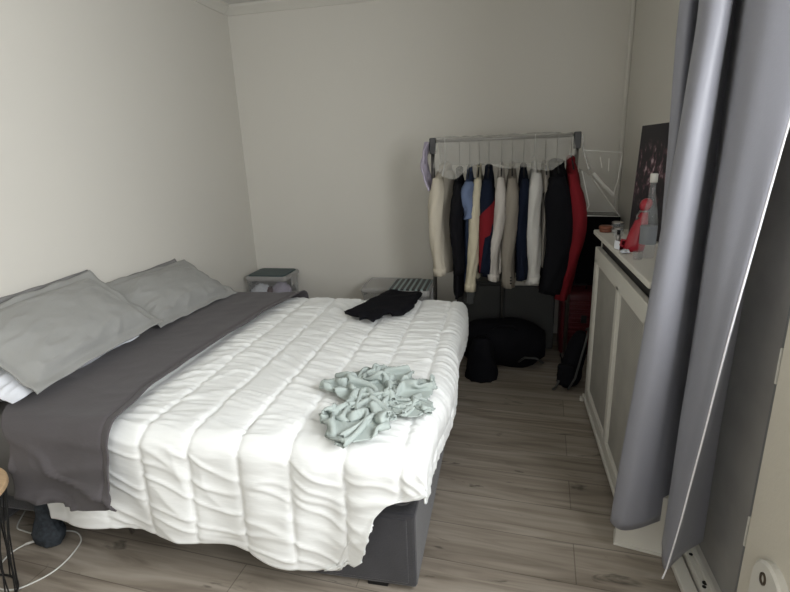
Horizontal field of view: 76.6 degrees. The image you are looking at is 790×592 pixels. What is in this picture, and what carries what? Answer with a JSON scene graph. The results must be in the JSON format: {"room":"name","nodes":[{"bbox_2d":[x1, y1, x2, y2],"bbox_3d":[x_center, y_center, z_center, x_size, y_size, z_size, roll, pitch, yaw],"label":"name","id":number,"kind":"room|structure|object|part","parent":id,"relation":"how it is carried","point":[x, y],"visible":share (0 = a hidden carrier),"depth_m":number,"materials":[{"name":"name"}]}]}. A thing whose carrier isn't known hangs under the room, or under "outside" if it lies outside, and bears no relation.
{"room":"bedroom","nodes":[
{"label":"bedroom","id":0,"kind":"room"},
{"bbox_2d":[0,0,258,297],"bbox_3d":[-2.011,-0.238,1.812,0.100,2.790,5.900,1,17,12],"label":"wall","id":1,"kind":"structure","parent":0,"point":[122,154],"depth_m":3.03,"materials":[{"name":"paint"}]},
{"bbox_2d":[193,0,228,14],"bbox_3d":[-1.992,-1.531,1.384,0.060,0.070,5.840,1,17,12],"label":"trim","id":2,"kind":"structure","parent":1,"relation":"attached to","point":[219,6],"depth_m":3.97,"materials":[{"name":"paint"}]},
{"bbox_2d":[221,0,262,3],"bbox_3d":[-0.362,-1.585,1.041,3.590,0.100,6.100,1,17,12],"label":"ceiling","id":3,"kind":"structure","parent":0,"point":[225,1],"depth_m":4.03,"materials":[{"name":"paint"}]},
{"bbox_3d":[0.731,-1.290,0.222,0.026,0.026,2.450,1,17,12],"label":"rail","id":4,"kind":"object","parent":3,"relation":"attached to","visible":0},
{"bbox_2d":[610,0,789,578],"bbox_3d":[0.985,-0.297,1.510,0.278,2.599,0.468,-7,17,-16],"label":"curtain","id":5,"kind":"object","parent":4,"relation":"hanging from","point":[729,124],"visible":1,"depth_m":1.54,"materials":[{"name":"grey fabric"}]},
{"bbox_2d":[0,333,680,591],"bbox_3d":[-0.249,1.185,1.856,3.590,0.100,6.100,1,17,12],"label":"floor","id":6,"kind":"structure","parent":0,"point":[523,501],"depth_m":2.16,"materials":[{"name":"grey wood"}]},
{"bbox_2d":[0,468,18,591],"bbox_3d":[-1.604,0.943,1.830,0.400,0.476,0.400,1,17,12],"label":"side table","id":7,"kind":"object","parent":6,"relation":"on","point":[4,479],"visible":1,"depth_m":1.89,"materials":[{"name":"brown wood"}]},
{"bbox_3d":[-1.443,0.945,1.842,0.046,0.443,0.063,1,17,12],"label":"leg","id":8,"kind":"part","parent":7,"relation":"part of","materials":[{"name":"black metal"}]},
{"bbox_3d":[-1.444,0.952,1.817,0.076,0.443,0.006,13,22,42],"label":"leg","id":9,"kind":"part","parent":7,"relation":"part of","materials":[{"name":"black metal"}]},
{"bbox_3d":[-1.553,0.909,1.979,0.006,0.443,0.076,-8,17,-18],"label":"leg","id":10,"kind":"part","parent":7,"relation":"part of","materials":[{"name":"black metal"}]},
{"bbox_3d":[-1.529,0.911,1.969,0.076,0.443,0.006,-9,18,-22],"label":"leg","id":11,"kind":"part","parent":7,"relation":"part of","materials":[{"name":"black metal"}]},
{"bbox_3d":[-1.450,0.934,1.877,0.075,0.443,0.017,1,17,12],"label":"leg","id":12,"kind":"part","parent":7,"relation":"part of","materials":[{"name":"black metal"}]},
{"bbox_3d":[-1.460,0.928,1.900,0.022,0.443,0.074,1,17,12],"label":"leg","id":13,"kind":"part","parent":7,"relation":"part of","materials":[{"name":"black metal"}]},
{"bbox_3d":[-1.498,0.916,1.948,0.017,0.443,0.075,1,17,12],"label":"leg","id":14,"kind":"part","parent":7,"relation":"part of","materials":[{"name":"black metal"}]},
{"bbox_3d":[-1.480,0.920,1.930,0.076,0.443,0.006,-3,16,-1],"label":"leg","id":15,"kind":"part","parent":7,"relation":"part of","materials":[{"name":"black metal"}]},
{"bbox_2d":[0,510,81,590],"bbox_3d":[-1.554,1.062,2.234,0.298,0.023,0.595,-9,18,-21],"label":"cable","id":16,"kind":"object","parent":6,"relation":"on","point":[32,541],"visible":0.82,"depth_m":2.15,"materials":[{"name":"white plastic"}]},
{"bbox_2d":[31,504,65,547],"bbox_3d":[-1.516,0.954,2.162,0.157,0.270,0.111,1,17,12],"label":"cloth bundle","id":17,"kind":"object","parent":6,"relation":"on","point":[47,532],"visible":0.56,"depth_m":2.15,"materials":[{"name":"black fabric"}]},
{"bbox_2d":[0,401,444,586],"bbox_3d":[-0.749,0.471,2.721,2.010,0.820,1.800,1,17,12],"label":"bed","id":18,"kind":"object","parent":6,"relation":"on","point":[395,547],"visible":0.05,"depth_m":1.86,"materials":[{"name":"grey fabric"}]},
{"bbox_3d":[-1.691,0.441,2.919,0.085,0.800,1.800,1,17,12],"label":"headboard","id":19,"kind":"part","parent":18,"relation":"part of","materials":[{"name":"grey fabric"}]},
{"bbox_2d":[0,270,87,401],"bbox_3d":[-1.712,0.152,2.484,0.218,0.396,0.800,1,17,12],"label":"pillow","id":20,"kind":"object","parent":18,"relation":"on","point":[5,298],"visible":0.02,"depth_m":2.49,"materials":[{"name":"grey fabric"}]},
{"bbox_2d":[107,258,176,282],"bbox_3d":[-1.538,0.001,3.244,0.241,0.333,0.761,1,17,12],"label":"pillow","id":21,"kind":"object","parent":18,"relation":"on","point":[174,259],"visible":0.02,"depth_m":3.43,"materials":[{"name":"grey fabric"}]},
{"bbox_2d":[47,297,468,570],"bbox_3d":[-0.522,0.505,2.678,1.744,0.535,1.828,1,17,12],"label":"duvet","id":22,"kind":"object","parent":18,"relation":"on","point":[230,446],"visible":0.76,"depth_m":1.89,"materials":[{"name":"white fabric"}]},
{"bbox_2d":[1,290,308,511],"bbox_3d":[-1.194,0.375,2.769,0.782,0.349,1.946,1,17,12],"label":"blanket","id":23,"kind":"object","parent":22,"relation":"on","point":[57,437],"visible":0.74,"depth_m":2.01,"materials":[{"name":"grey fabric"}]},
{"bbox_2d":[0,335,138,403],"bbox_3d":[-1.623,0.291,2.368,0.357,0.141,0.740,1,17,12],"label":"pillow","id":24,"kind":"object","parent":23,"relation":"on","point":[12,391],"visible":0.08,"depth_m":2.06,"materials":[{"name":"white fabric"}]},
{"bbox_2d":[0,270,163,394],"bbox_3d":[-1.583,0.128,2.416,0.408,0.318,0.846,1,17,11],"label":"pillow","id":25,"kind":"object","parent":24,"relation":"on","point":[47,334],"visible":1,"depth_m":2.31,"materials":[{"name":"grey fabric"}]},
{"bbox_2d":[106,260,236,327],"bbox_3d":[-1.427,-0.041,3.228,0.412,0.260,0.806,2,17,15],"label":"pillow","id":26,"kind":"object","parent":23,"relation":"on","point":[174,291],"visible":0.92,"depth_m":3.10,"materials":[{"name":"grey fabric"}]},
{"bbox_2d":[319,363,437,447],"bbox_3d":[-0.096,0.372,1.958,0.564,0.067,0.500,-14,20,-34],"label":"clothing","id":27,"kind":"object","parent":22,"relation":"on","point":[374,396],"visible":1,"depth_m":1.90,"materials":[{"name":"grey fabric"}]},
{"bbox_2d":[344,289,422,321],"bbox_3d":[-0.042,0.050,3.125,0.338,0.045,0.614,7,19,29],"label":"garment","id":28,"kind":"object","parent":22,"relation":"on","point":[394,302],"visible":1,"depth_m":3.05,"materials":[{"name":"fabric"}]},
{"bbox_3d":[-0.157,0.930,1.879,0.420,0.290,0.024,1,17,12],"label":"panel","id":29,"kind":"part","parent":18,"relation":"part of","materials":[{"name":"grey fabric"}]},
{"bbox_3d":[-0.706,0.425,2.716,1.905,0.203,1.625,1,17,12],"label":"mattress","id":30,"kind":"part","parent":18,"relation":"part of","materials":[{"name":"grey fabric"}]},
{"bbox_2d":[246,268,298,285],"bbox_3d":[-1.103,0.040,4.623,0.409,0.542,0.326,1,17,12],"label":"storage box","id":31,"kind":"object","parent":6,"relation":"on","point":[264,274],"visible":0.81,"depth_m":4.47,"materials":[{"name":"grey plastic"}]},
{"bbox_2d":[251,283,268,291],"bbox_3d":[-1.202,-0.001,4.564,0.238,0.238,0.165,1,17,12],"label":"folded clothes","id":32,"kind":"object","parent":31,"relation":"in","point":[260,287],"visible":0.36,"depth_m":4.50,"materials":[{"name":"white fabric"}]},
{"bbox_2d":[267,286,272,291],"bbox_3d":[-1.109,0.011,4.547,0.188,0.212,0.164,1,17,12],"label":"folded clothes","id":33,"kind":"object","parent":31,"relation":"in","point":[270,289],"visible":0.14,"depth_m":4.49,"materials":[{"name":"grey fabric"}]},
{"bbox_2d":[272,282,291,292],"bbox_3d":[-1.024,-0.031,4.524,0.189,0.213,0.188,1,17,12],"label":"folded clothes","id":34,"kind":"object","parent":31,"relation":"in","point":[279,287],"visible":0.41,"depth_m":4.46,"materials":[{"name":"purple fabric"}]},
{"bbox_2d":[361,277,421,294],"bbox_3d":[-0.010,0.129,4.350,0.495,0.500,0.377,1,17,12],"label":"storage box","id":35,"kind":"object","parent":6,"relation":"on","point":[375,284],"visible":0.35,"depth_m":4.28,"materials":[{"name":"grey plastic"}]},
{"bbox_2d":[386,279,433,299],"bbox_3d":[0.135,0.199,3.902,0.348,0.607,0.357,1,17,12],"label":"storage box","id":36,"kind":"object","parent":6,"relation":"on","point":[425,286],"visible":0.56,"depth_m":3.77,"materials":[{"name":"grey plastic"}]},
{"bbox_2d":[457,272,501,322],"bbox_3d":[0.714,0.101,4.230,0.371,0.565,0.360,1,17,12],"label":"storage box","id":37,"kind":"object","parent":6,"relation":"on","point":[487,300],"visible":0.26,"depth_m":4.03,"materials":[{"name":"grey fabric"}]},
{"bbox_3d":[0.704,-0.154,4.155,0.371,0.034,0.360,1,17,12],"label":"lid","id":38,"kind":"part","parent":37,"relation":"part of","materials":[{"name":"grey plastic"}]},
{"bbox_2d":[465,333,497,382],"bbox_3d":[0.614,0.420,3.547,0.237,0.346,0.191,1,17,12],"label":"bag","id":39,"kind":"object","parent":6,"relation":"on","point":[481,367],"visible":1,"depth_m":3.50,"materials":[{"name":"black fabric"}]},
{"bbox_2d":[464,317,545,367],"bbox_3d":[0.813,0.347,3.773,0.610,0.354,0.390,1,17,12],"label":"duffel bag","id":40,"kind":"object","parent":6,"relation":"on","point":[517,342],"visible":0.85,"depth_m":3.64,"materials":[{"name":"black fabric"}]},
{"bbox_3d":[0.793,0.235,3.645,0.231,0.066,0.038,1,17,12],"label":"handle","id":41,"kind":"part","parent":40,"relation":"part of","materials":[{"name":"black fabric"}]},
{"bbox_3d":[0.973,0.463,3.587,0.183,0.064,0.043,4,17,20],"label":"handle","id":42,"kind":"part","parent":40,"relation":"part of","materials":[{"name":"black fabric"}]},
{"bbox_2d":[429,131,581,360],"bbox_3d":[0.755,-0.282,3.577,0.996,1.660,0.234,1,17,12],"label":"clothes rack","id":43,"kind":"object","parent":6,"relation":"on","point":[577,135],"visible":0.52,"depth_m":3.42,"materials":[{"name":"metal"}]},
{"bbox_2d":[420,142,431,190],"bbox_3d":[0.227,-0.904,3.490,0.093,0.329,0.344,1,17,12],"label":"scarf","id":44,"kind":"object","parent":43,"relation":"hanging from","point":[424,166],"visible":0.92,"depth_m":3.42,"materials":[{"name":"purple fabric"}]},
{"bbox_2d":[457,137,460,180],"bbox_3d":[0.447,-0.951,3.458,0.010,0.280,0.364,1,17,12],"label":"clothes hanger","id":45,"kind":"object","parent":43,"relation":"hanging from","point":[459,137],"visible":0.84,"depth_m":3.43,"materials":[{"name":"metal"}]},
{"bbox_2d":[449,166,465,299],"bbox_3d":[0.468,-0.466,3.596,0.108,0.908,0.572,1,17,12],"label":"jacket","id":46,"kind":"object","parent":45,"relation":"hanging from","point":[456,222],"visible":0.8,"depth_m":3.38,"materials":[{"name":"black fabric"}]},
{"bbox_2d":[467,138,470,178],"bbox_3d":[0.515,-0.954,3.442,0.010,0.270,0.364,1,17,12],"label":"clothes hanger","id":47,"kind":"object","parent":43,"relation":"hanging from","point":[469,138],"visible":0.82,"depth_m":3.41,"materials":[{"name":"metal"}]},
{"bbox_2d":[461,164,474,286],"bbox_3d":[0.534,-0.503,3.571,0.110,0.848,0.554,1,17,12],"label":"shirt","id":48,"kind":"object","parent":47,"relation":"hanging from","point":[467,189],"visible":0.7,"depth_m":3.30,"materials":[{"name":"blue fabric"}]},
{"bbox_2d":[463,287,475,304],"bbox_3d":[0.556,-0.222,3.707,0.087,0.510,0.320,1,17,12],"label":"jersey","id":49,"kind":"object","parent":43,"relation":"hanging from","point":[468,296],"visible":0.12,"depth_m":3.64,"materials":[{"name":"grey fabric"}]},
{"bbox_2d":[477,137,479,176],"bbox_3d":[0.579,-0.957,3.427,0.010,0.260,0.364,1,17,12],"label":"clothes hanger","id":50,"kind":"object","parent":43,"relation":"hanging from","point":[479,137],"visible":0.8,"depth_m":3.40,"materials":[{"name":"metal"}]},
{"bbox_2d":[465,162,483,291],"bbox_3d":[0.570,-0.504,3.565,0.116,0.866,0.554,1,17,12],"label":"shirt","id":51,"kind":"object","parent":50,"relation":"hanging from","point":[472,273],"visible":0.75,"depth_m":3.35,"materials":[{"name":"yellow fabric"}]},
{"bbox_2d":[487,136,489,177],"bbox_3d":[0.642,-0.951,3.415,0.010,0.270,0.364,1,17,12],"label":"clothes hanger","id":52,"kind":"object","parent":43,"relation":"hanging from","point":[489,136],"visible":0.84,"depth_m":3.37,"materials":[{"name":"metal"}]},
{"bbox_2d":[478,163,494,277],"bbox_3d":[0.658,-0.539,3.535,0.120,0.768,0.570,1,17,12],"label":"jacket","id":53,"kind":"object","parent":52,"relation":"hanging from","point":[487,194],"visible":0.85,"depth_m":3.29,"materials":[{"name":"blue fabric"}]},
{"bbox_3d":[0.608,-0.394,3.320,0.108,0.525,0.064,1,17,12],"label":"contrast panel","id":54,"kind":"part","parent":53,"relation":"part of","materials":[{"name":"red fabric"}]},
{"bbox_3d":[0.722,-1.061,3.364,0.982,0.024,0.024,1,17,12],"label":"rail","id":55,"kind":"part","parent":43,"relation":"part of","materials":[{"name":"metal"}]},
{"bbox_2d":[511,139,512,175],"bbox_3d":[0.794,-0.952,3.381,0.010,0.260,0.364,1,17,12],"label":"clothes hanger","id":56,"kind":"object","parent":43,"relation":"hanging from","point":[512,139],"visible":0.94,"depth_m":3.35,"materials":[{"name":"metal"}]},
{"bbox_2d":[501,161,518,288],"bbox_3d":[0.808,-0.516,3.507,0.125,0.829,0.582,1,17,12],"label":"blazer","id":57,"kind":"object","parent":56,"relation":"hanging from","point":[508,241],"visible":0.94,"depth_m":3.28,"materials":[{"name":"beige fabric"}]},
{"bbox_2d":[523,135,524,177],"bbox_3d":[0.867,-0.946,3.367,0.010,0.270,0.364,1,17,12],"label":"clothes hanger","id":58,"kind":"object","parent":43,"relation":"hanging from","point":[524,135],"visible":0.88,"depth_m":3.32,"materials":[{"name":"metal"}]},
{"bbox_2d":[515,162,529,280],"bbox_3d":[0.881,-0.529,3.487,0.096,0.778,0.564,1,17,12],"label":"jacket","id":59,"kind":"object","parent":58,"relation":"hanging from","point":[521,263],"visible":0.86,"depth_m":3.27,"materials":[{"name":"blue fabric"}]},
{"bbox_2d":[534,134,535,170],"bbox_3d":[0.935,-0.964,3.346,0.010,0.230,0.364,1,17,12],"label":"clothes hanger","id":60,"kind":"object","parent":43,"relation":"hanging from","point":[535,134],"visible":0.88,"depth_m":3.30,"materials":[{"name":"white"}]},
{"bbox_2d":[525,156,542,284],"bbox_3d":[0.951,-0.539,3.469,0.116,0.833,0.554,1,17,12],"label":"shirt","id":61,"kind":"object","parent":60,"relation":"hanging from","point":[534,236],"visible":0.84,"depth_m":3.25,"materials":[{"name":"white fabric"}]},
{"bbox_2d":[544,134,546,174],"bbox_3d":[1.004,-0.948,3.336,0.010,0.260,0.364,1,17,12],"label":"clothes hanger","id":62,"kind":"object","parent":43,"relation":"hanging from","point":[546,134],"visible":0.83,"depth_m":3.30,"materials":[{"name":"metal"}]},
{"bbox_2d":[540,160,549,267],"bbox_3d":[1.020,-0.575,3.446,0.088,0.698,0.420,1,17,12],"label":"vest","id":63,"kind":"object","parent":62,"relation":"hanging from","point":[545,177],"visible":0.49,"depth_m":3.28,"materials":[{"name":"fabric"}]},
{"bbox_2d":[556,133,558,172],"bbox_3d":[1.075,-0.951,3.319,0.010,0.250,0.364,1,17,12],"label":"clothes hanger","id":64,"kind":"object","parent":43,"relation":"hanging from","point":[557,133],"visible":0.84,"depth_m":3.29,"materials":[{"name":"metal"}]},
{"bbox_2d":[538,158,572,296],"bbox_3d":[1.103,-0.482,3.455,0.209,0.908,0.581,1,17,12],"label":"coat","id":65,"kind":"object","parent":64,"relation":"hanging from","point":[557,202],"visible":0.88,"depth_m":3.21,"materials":[{"name":"black fabric"}]},
{"bbox_2d":[570,132,573,169],"bbox_3d":[1.163,-0.959,3.298,0.010,0.230,0.364,1,17,12],"label":"clothes hanger","id":66,"kind":"object","parent":43,"relation":"hanging from","point":[572,132],"visible":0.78,"depth_m":3.26,"materials":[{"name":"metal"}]},
{"bbox_2d":[554,155,586,300],"bbox_3d":[1.188,-0.483,3.436,0.176,0.941,0.565,1,17,12],"label":"coat","id":67,"kind":"object","parent":66,"relation":"hanging from","point":[579,209],"visible":0.6,"depth_m":3.19,"materials":[{"name":"red fabric"}]},
{"bbox_2d":[503,273,554,348],"bbox_3d":[1.100,0.109,4.148,0.411,0.565,0.360,1,17,12],"label":"storage box","id":68,"kind":"object","parent":6,"relation":"on","point":[523,301],"visible":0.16,"depth_m":3.97,"materials":[{"name":"grey fabric"}]},
{"bbox_3d":[1.090,-0.145,4.073,0.411,0.034,0.360,1,17,12],"label":"lid","id":69,"kind":"part","parent":68,"relation":"part of","materials":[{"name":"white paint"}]},
{"bbox_2d":[552,327,589,389],"bbox_3d":[1.174,0.404,3.329,0.209,0.456,0.223,5,18,24],"label":"backpack","id":70,"kind":"object","parent":6,"relation":"on","point":[569,371],"visible":1,"depth_m":3.28,"materials":[{"name":"black fabric"}]},
{"bbox_2d":[557,283,592,356],"bbox_3d":[1.405,0.180,3.861,0.265,0.568,0.272,2,17,14],"label":"suitcase","id":71,"kind":"object","parent":6,"relation":"on","point":[580,294],"visible":0.41,"depth_m":3.74,"materials":[{"name":"red plastic"}]},
{"bbox_3d":[1.394,-0.075,3.792,0.126,0.040,0.016,2,17,14],"label":"handle","id":72,"kind":"part","parent":71,"relation":"part of","materials":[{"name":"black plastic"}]},
{"bbox_2d":[573,211,620,284],"bbox_3d":[1.562,-0.135,4.036,0.365,1.060,0.251,1,17,12],"label":"case","id":73,"kind":"object","parent":6,"relation":"on","point":[584,273],"visible":0.2,"depth_m":3.85,"materials":[{"name":"black fabric"}]},
{"bbox_2d":[582,149,622,216],"bbox_3d":[1.335,-0.782,3.244,0.259,0.517,0.177,1,17,12],"label":"drying rack","id":74,"kind":"object","parent":73,"relation":"on","point":[594,174],"visible":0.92,"depth_m":3.22,"materials":[{"name":"white metal"}]},
{"bbox_2d":[580,229,658,496],"bbox_3d":[1.234,0.313,2.480,0.382,1.104,1.195,1,17,12],"label":"radiator cover","id":75,"kind":"object","parent":6,"relation":"on","point":[622,282],"visible":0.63,"depth_m":2.42,"materials":[{"name":"white paint"}]},
{"bbox_3d":[1.131,0.270,2.740,0.012,0.822,0.535,1,17,12],"label":"panel moulding","id":76,"kind":"part","parent":75,"relation":"part of","materials":[{"name":"white paint"}]},
{"bbox_3d":[1.138,0.272,2.739,0.006,0.835,0.543,1,17,12],"label":"perforated panel","id":77,"kind":"part","parent":75,"relation":"part of","materials":[{"name":"beige wood"}]},
{"bbox_2d":[599,225,612,232],"bbox_3d":[1.188,-0.379,2.817,0.074,0.036,0.074,1,17,12],"label":"jar","id":78,"kind":"object","parent":75,"relation":"on","point":[602,228],"visible":1,"depth_m":2.79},
{"bbox_3d":[1.188,-0.389,2.814,0.074,0.016,0.074,1,17,12],"label":"lid","id":79,"kind":"part","parent":78,"relation":"part of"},
{"bbox_3d":[1.018,0.426,2.228,0.012,0.822,0.450,1,17,12],"label":"panel moulding","id":80,"kind":"part","parent":75,"relation":"part of","materials":[{"name":"white paint"}]},
{"bbox_2d":[612,221,623,223],"bbox_3d":[1.238,-0.385,2.782,0.068,0.063,0.067,1,17,12],"label":"glass jar","id":81,"kind":"object","parent":75,"relation":"on","point":[613,222],"visible":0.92,"depth_m":2.76,"materials":[{"name":"grey"}]},
{"bbox_2d":[616,230,620,239],"bbox_3d":[1.119,-0.299,2.504,0.024,0.064,0.024,1,17,12],"label":"vial","id":82,"kind":"object","parent":75,"relation":"on","point":[618,236],"visible":0.74,"depth_m":2.50,"materials":[{"name":"glass"}]},
{"bbox_2d":[614,240,624,249],"bbox_3d":[1.069,-0.242,2.361,0.050,0.040,0.039,-6,17,-12],"label":"carton","id":83,"kind":"object","parent":75,"relation":"on","point":[617,242],"visible":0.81,"depth_m":2.35,"materials":[{"name":"white cardboard"}]},
{"bbox_2d":[620,249,629,252],"bbox_3d":[1.043,-0.205,2.266,0.040,0.018,0.038,1,17,12],"label":"crumpled tissue","id":84,"kind":"object","parent":75,"relation":"on","point":[622,250],"visible":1,"depth_m":2.25,"materials":[{"name":"white paper"}]},
{"bbox_3d":[1.025,0.427,2.227,0.006,0.835,0.458,1,17,12],"label":"perforated panel","id":85,"kind":"part","parent":75,"relation":"part of","materials":[{"name":"beige wood"}]},
{"bbox_2d":[594,229,658,288],"bbox_3d":[1.218,-0.203,2.324,0.371,0.026,1.190,1,17,12],"label":"shelf","id":86,"kind":"object","parent":75,"relation":"attached to","point":[641,264],"depth_m":2.20,"materials":[{"name":"white paint"}]},
{"bbox_2d":[619,198,652,251],"bbox_3d":[1.106,-0.326,2.288,0.097,0.238,0.096,-9,18,-23],"label":"flask","id":87,"kind":"object","parent":75,"relation":"on","point":[632,244],"visible":0.9,"depth_m":2.27,"materials":[{"name":"red glass"}]},
{"bbox_3d":[1.062,-0.244,2.326,0.034,0.045,0.014,11,21,37],"label":"handle","id":88,"kind":"part","parent":87,"relation":"part of","materials":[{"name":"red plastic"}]},
{"bbox_3d":[1.131,-0.410,2.253,0.053,0.057,0.053,1,17,12],"label":"knob","id":89,"kind":"part","parent":87,"relation":"part of","materials":[{"name":"red glass"}]},
{"bbox_2d":[628,122,668,241],"bbox_3d":[1.302,-0.546,2.417,0.061,0.573,0.419,-6,17,-11],"label":"picture","id":90,"kind":"object","parent":75,"relation":"on","point":[652,157],"visible":0.29,"depth_m":2.48,"materials":[{"name":"black paper"}]},
{"bbox_2d":[639,173,658,244],"bbox_3d":[1.089,-0.341,2.135,0.068,0.355,0.068,1,17,12],"label":"bottle","id":91,"kind":"object","parent":75,"relation":"on","point":[648,233],"visible":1,"depth_m":2.13,"materials":[{"name":"clear glass"}]},
{"bbox_2d":[613,495,668,556],"bbox_3d":[0.995,0.892,2.025,0.182,0.270,0.086,5,18,23],"label":"plinth block","id":92,"kind":"object","parent":6,"relation":"on","point":[647,539],"visible":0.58,"depth_m":2.00,"materials":[{"name":"white paint"}]},
{"bbox_2d":[227,0,630,322],"bbox_3d":[0.215,-1.054,4.278,3.390,2.790,0.100,1,17,12],"label":"wall","id":93,"kind":"structure","parent":0,"point":[339,105],"depth_m":4.11,"materials":[{"name":"paint"}]},
{"bbox_2d":[226,0,377,15],"bbox_3d":[0.146,-2.335,3.820,3.190,0.070,0.060,1,17,12],"label":"trim","id":94,"kind":"structure","parent":93,"relation":"attached to","point":[265,5],"depth_m":4.05,"materials":[{"name":"paint"}]},
{"bbox_2d":[553,323,557,332],"bbox_3d":[0.256,0.257,4.605,3.190,0.090,0.015,1,17,12],"label":"baseboard","id":95,"kind":"structure","parent":93,"relation":"attached to","point":[555,324],"depth_m":4.35,"materials":[{"name":"paint"}]},
{"bbox_2d":[618,0,679,228],"bbox_3d":[1.152,-0.168,1.137,0.210,2.790,5.900,1,17,12],"label":"wall","id":96,"kind":"structure","parent":0,"point":[655,24],"depth_m":3.26,"materials":[{"name":"paint"}]},
{"bbox_2d":[613,0,635,213],"bbox_3d":[1.748,-0.968,3.898,0.033,2.720,0.033,9,20,33],"label":"trim","id":97,"kind":"structure","parent":96,"relation":"attached to","point":[633,2],"depth_m":3.74,"materials":[{"name":"paint"}]},
{"bbox_2d":[671,127,789,591],"bbox_3d":[0.877,0.209,0.623,0.135,2.380,2.310,1,17,12],"label":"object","id":98,"kind":"structure","parent":96,"relation":"in","point":[745,546],"depth_m":1.53,"materials":[{"name":"white paint"}]},
{"bbox_3d":[1.033,0.873,1.391,0.026,0.284,0.164,1,17,12],"label":"lock plate","id":99,"kind":"part","parent":98,"relation":"part of","materials":[{"name":"paint"}]},
{"bbox_3d":[0.349,-0.967,3.474,0.010,0.250,0.364,1,17,12],"label":"clothes hanger","id":100,"kind":"object","parent":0,"visible":0},
{"bbox_2d":[428,162,455,276],"bbox_3d":[0.369,-0.559,3.589,0.141,0.778,0.541,6,18,25],"label":"shirt","id":101,"kind":"object","parent":100,"relation":"hanging from","point":[441,191],"visible":0.7,"depth_m":3.44,"materials":[{"name":"beige fabric"}]},
{"bbox_3d":[0.725,-0.954,3.396,0.010,0.260,0.364,1,17,12],"label":"clothes hanger","id":102,"kind":"object","parent":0,"visible":0},
{"bbox_2d":[488,162,505,281],"bbox_3d":[0.725,-0.540,3.520,0.126,0.784,0.582,1,17,12],"label":"shirt","id":103,"kind":"object","parent":102,"relation":"hanging from","point":[500,189],"visible":0.83,"depth_m":3.28,"materials":[{"name":"white fabric"}]}
]}

